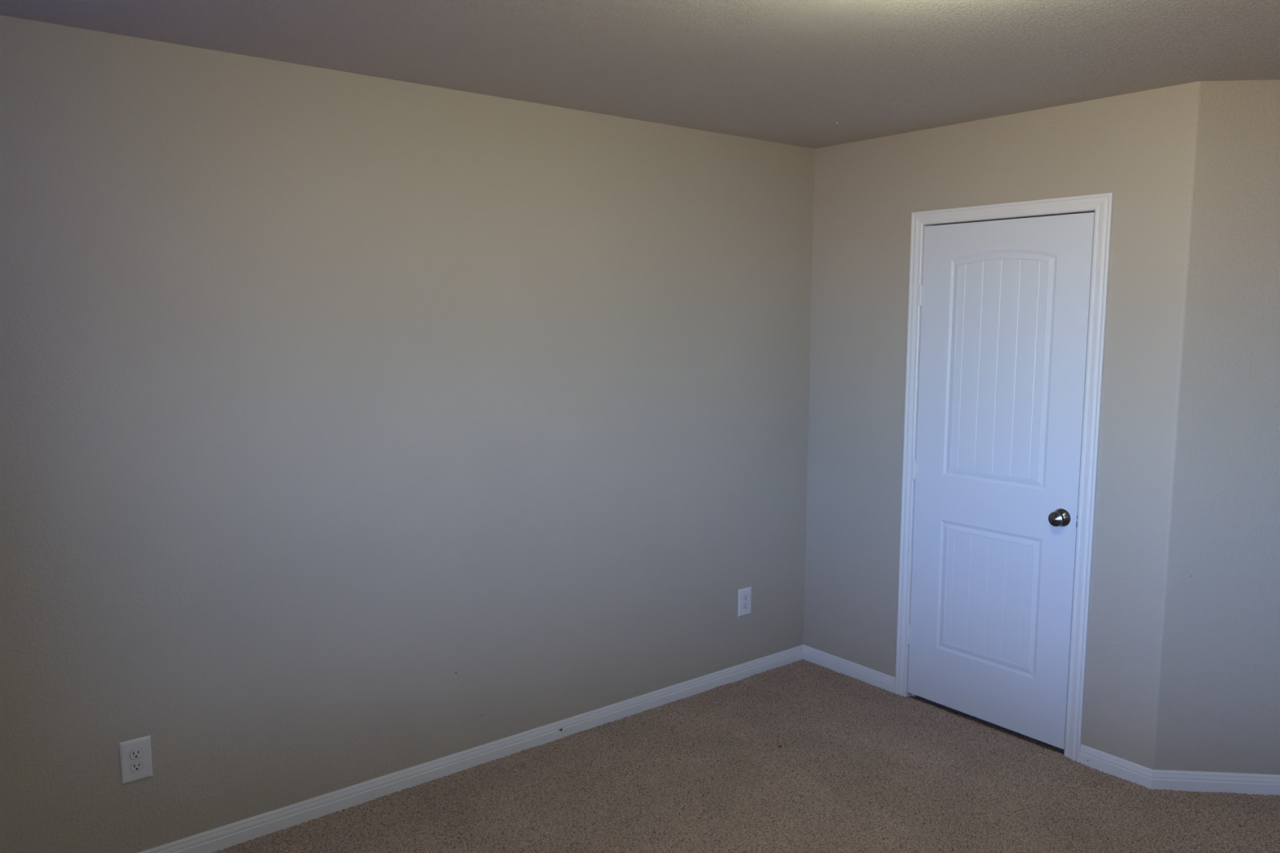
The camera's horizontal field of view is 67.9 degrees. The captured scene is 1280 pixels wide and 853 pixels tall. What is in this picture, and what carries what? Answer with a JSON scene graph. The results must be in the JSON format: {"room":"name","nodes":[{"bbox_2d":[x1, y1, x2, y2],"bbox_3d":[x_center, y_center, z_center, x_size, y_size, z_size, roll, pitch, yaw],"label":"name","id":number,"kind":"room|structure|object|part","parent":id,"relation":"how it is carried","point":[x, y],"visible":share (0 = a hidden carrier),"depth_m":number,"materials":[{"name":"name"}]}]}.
{"room":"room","nodes":[
{"label":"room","id":0,"kind":"room"},
{"bbox_2d":[0,15,814,852],"bbox_3d":[-0.722,0.071,3.424,3.810,2.477,0.120,-5,8,-38],"label":"wall","id":1,"kind":"structure","parent":0,"point":[355,428],"depth_m":3.15,"materials":[{"name":"paint"}]},
{"bbox_2d":[119,735,152,785],"bbox_3d":[-1.499,0.994,2.830,0.084,0.129,0.008,-5,8,-38],"label":"electrical outlet","id":2,"kind":"object","parent":1,"relation":"attached to","point":[135,755],"visible":1,"depth_m":2.83,"materials":[{"name":"grey plastic"}]},
{"bbox_2d":[129,749,142,759],"bbox_3d":[-1.497,0.975,2.825,0.034,0.028,0.002,-5,8,-38],"label":"receptacle","id":3,"kind":"object","parent":2,"relation":"attached to","point":[135,754],"depth_m":2.83,"materials":[{"name":"white plastic"}]},
{"bbox_2d":[130,761,142,772],"bbox_3d":[-1.498,1.013,2.830,0.034,0.028,0.002,-5,8,-38],"label":"receptacle","id":4,"kind":"object","parent":2,"relation":"attached to","point":[135,766],"depth_m":2.83,"materials":[{"name":"white plastic"}]},
{"bbox_2d":[138,644,803,852],"bbox_3d":[-0.625,1.248,3.556,3.660,0.088,0.013,-5,8,-38],"label":"baseboard","id":5,"kind":"structure","parent":1,"relation":"attached to","point":[227,836],"depth_m":3.50,"materials":[{"name":"grey paint"}]},
{"bbox_2d":[737,586,751,617],"bbox_3d":[0.486,0.811,4.395,0.084,0.129,0.008,-5,8,-38],"label":"electrical outlet","id":6,"kind":"object","parent":1,"relation":"attached to","point":[744,594],"visible":1,"depth_m":4.39,"materials":[{"name":"grey plastic"}]},
{"bbox_2d":[742,603,748,609],"bbox_3d":[0.488,0.830,4.395,0.034,0.028,0.002,-5,8,-38],"label":"receptacle","id":7,"kind":"object","parent":6,"relation":"attached to","point":[745,606],"depth_m":4.39,"materials":[{"name":"white plastic"}]},
{"bbox_2d":[742,595,748,601],"bbox_3d":[0.488,0.791,4.390,0.034,0.028,0.002,-5,8,-38],"label":"receptacle","id":8,"kind":"object","parent":6,"relation":"attached to","point":[745,597],"depth_m":4.39,"materials":[{"name":"white plastic"}]},
{"bbox_2d":[0,0,1279,148],"bbox_3d":[0.881,-1.087,2.189,4.960,0.123,3.820,-5,8,-38],"label":"ceiling","id":9,"kind":"structure","parent":0,"point":[807,73],"depth_m":2.74,"materials":[{"name":"grey paint"}]},
{"bbox_2d":[211,659,1279,852],"bbox_3d":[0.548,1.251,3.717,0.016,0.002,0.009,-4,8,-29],"label":"floor","id":10,"kind":"structure","parent":0,"point":[802,756],"depth_m":3.34,"materials":[{"name":"carpet"}]},
{"bbox_2d":[803,80,1199,768],"bbox_3d":[1.331,0.009,3.995,0.120,2.477,1.771,-5,8,-38],"label":"wall","id":11,"kind":"structure","parent":0,"point":[1138,147],"depth_m":3.63,"materials":[{"name":"paint"}]},
{"bbox_2d":[803,644,895,693],"bbox_3d":[0.973,1.144,4.471,0.012,0.088,0.555,-5,8,-38],"label":"baseboard","id":12,"kind":"structure","parent":11,"relation":"attached to","point":[872,677],"depth_m":4.45,"materials":[{"name":"grey paint"}]},
{"bbox_2d":[906,212,1094,749],"bbox_3d":[1.400,0.204,3.815,0.094,2.030,0.727,-5,8,-38],"label":"door","id":13,"kind":"structure","parent":11,"relation":"in","point":[1005,304],"depth_m":3.79,"materials":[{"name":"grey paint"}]},
{"bbox_3d":[1.569,0.348,3.579,0.046,0.055,0.055,-5,8,-38],"label":"knob","id":14,"kind":"part","parent":13,"relation":"part of","materials":[{"name":"silver metal"}]},
{"bbox_2d":[894,192,1114,762],"bbox_3d":[1.455,0.187,3.846,0.134,2.127,0.840,-5,8,-38],"label":"trim","id":15,"kind":"structure","parent":11,"relation":"attached to","point":[1102,204],"depth_m":3.58,"materials":[{"name":"grey paint"}]},
{"bbox_3d":[1.163,0.155,4.116,0.014,2.127,0.052,-5,8,-38],"label":"casing","id":16,"kind":"part","parent":15,"relation":"part of","materials":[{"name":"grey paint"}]},
{"bbox_3d":[1.410,-0.838,3.689,0.014,0.053,0.840,-5,8,-38],"label":"head casing","id":17,"kind":"part","parent":15,"relation":"part of","materials":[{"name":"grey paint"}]},
{"bbox_3d":[1.650,0.227,3.506,0.014,2.127,0.061,-5,8,-38],"label":"casing","id":18,"kind":"part","parent":15,"relation":"part of","materials":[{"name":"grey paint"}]},
{"bbox_2d":[1079,744,1151,789],"bbox_3d":[1.749,1.260,3.500,0.012,0.088,0.262,-5,8,-38],"label":"baseboard","id":19,"kind":"structure","parent":11,"relation":"attached to","point":[1103,762],"depth_m":3.49,"materials":[{"name":"grey paint"}]},
{"bbox_2d":[1151,80,1279,774],"bbox_3d":[2.488,0.096,3.271,1.299,2.477,0.120,1,7,5],"label":"wall","id":20,"kind":"structure","parent":0,"point":[1218,708],"depth_m":3.26,"materials":[{"name":"paint"}]},
{"bbox_2d":[1151,769,1279,795],"bbox_3d":[2.476,1.279,3.344,1.305,0.088,0.012,1,7,5],"label":"baseboard","id":21,"kind":"structure","parent":20,"relation":"attached to","point":[1177,780],"depth_m":3.38,"materials":[{"name":"grey paint"}]}
]}

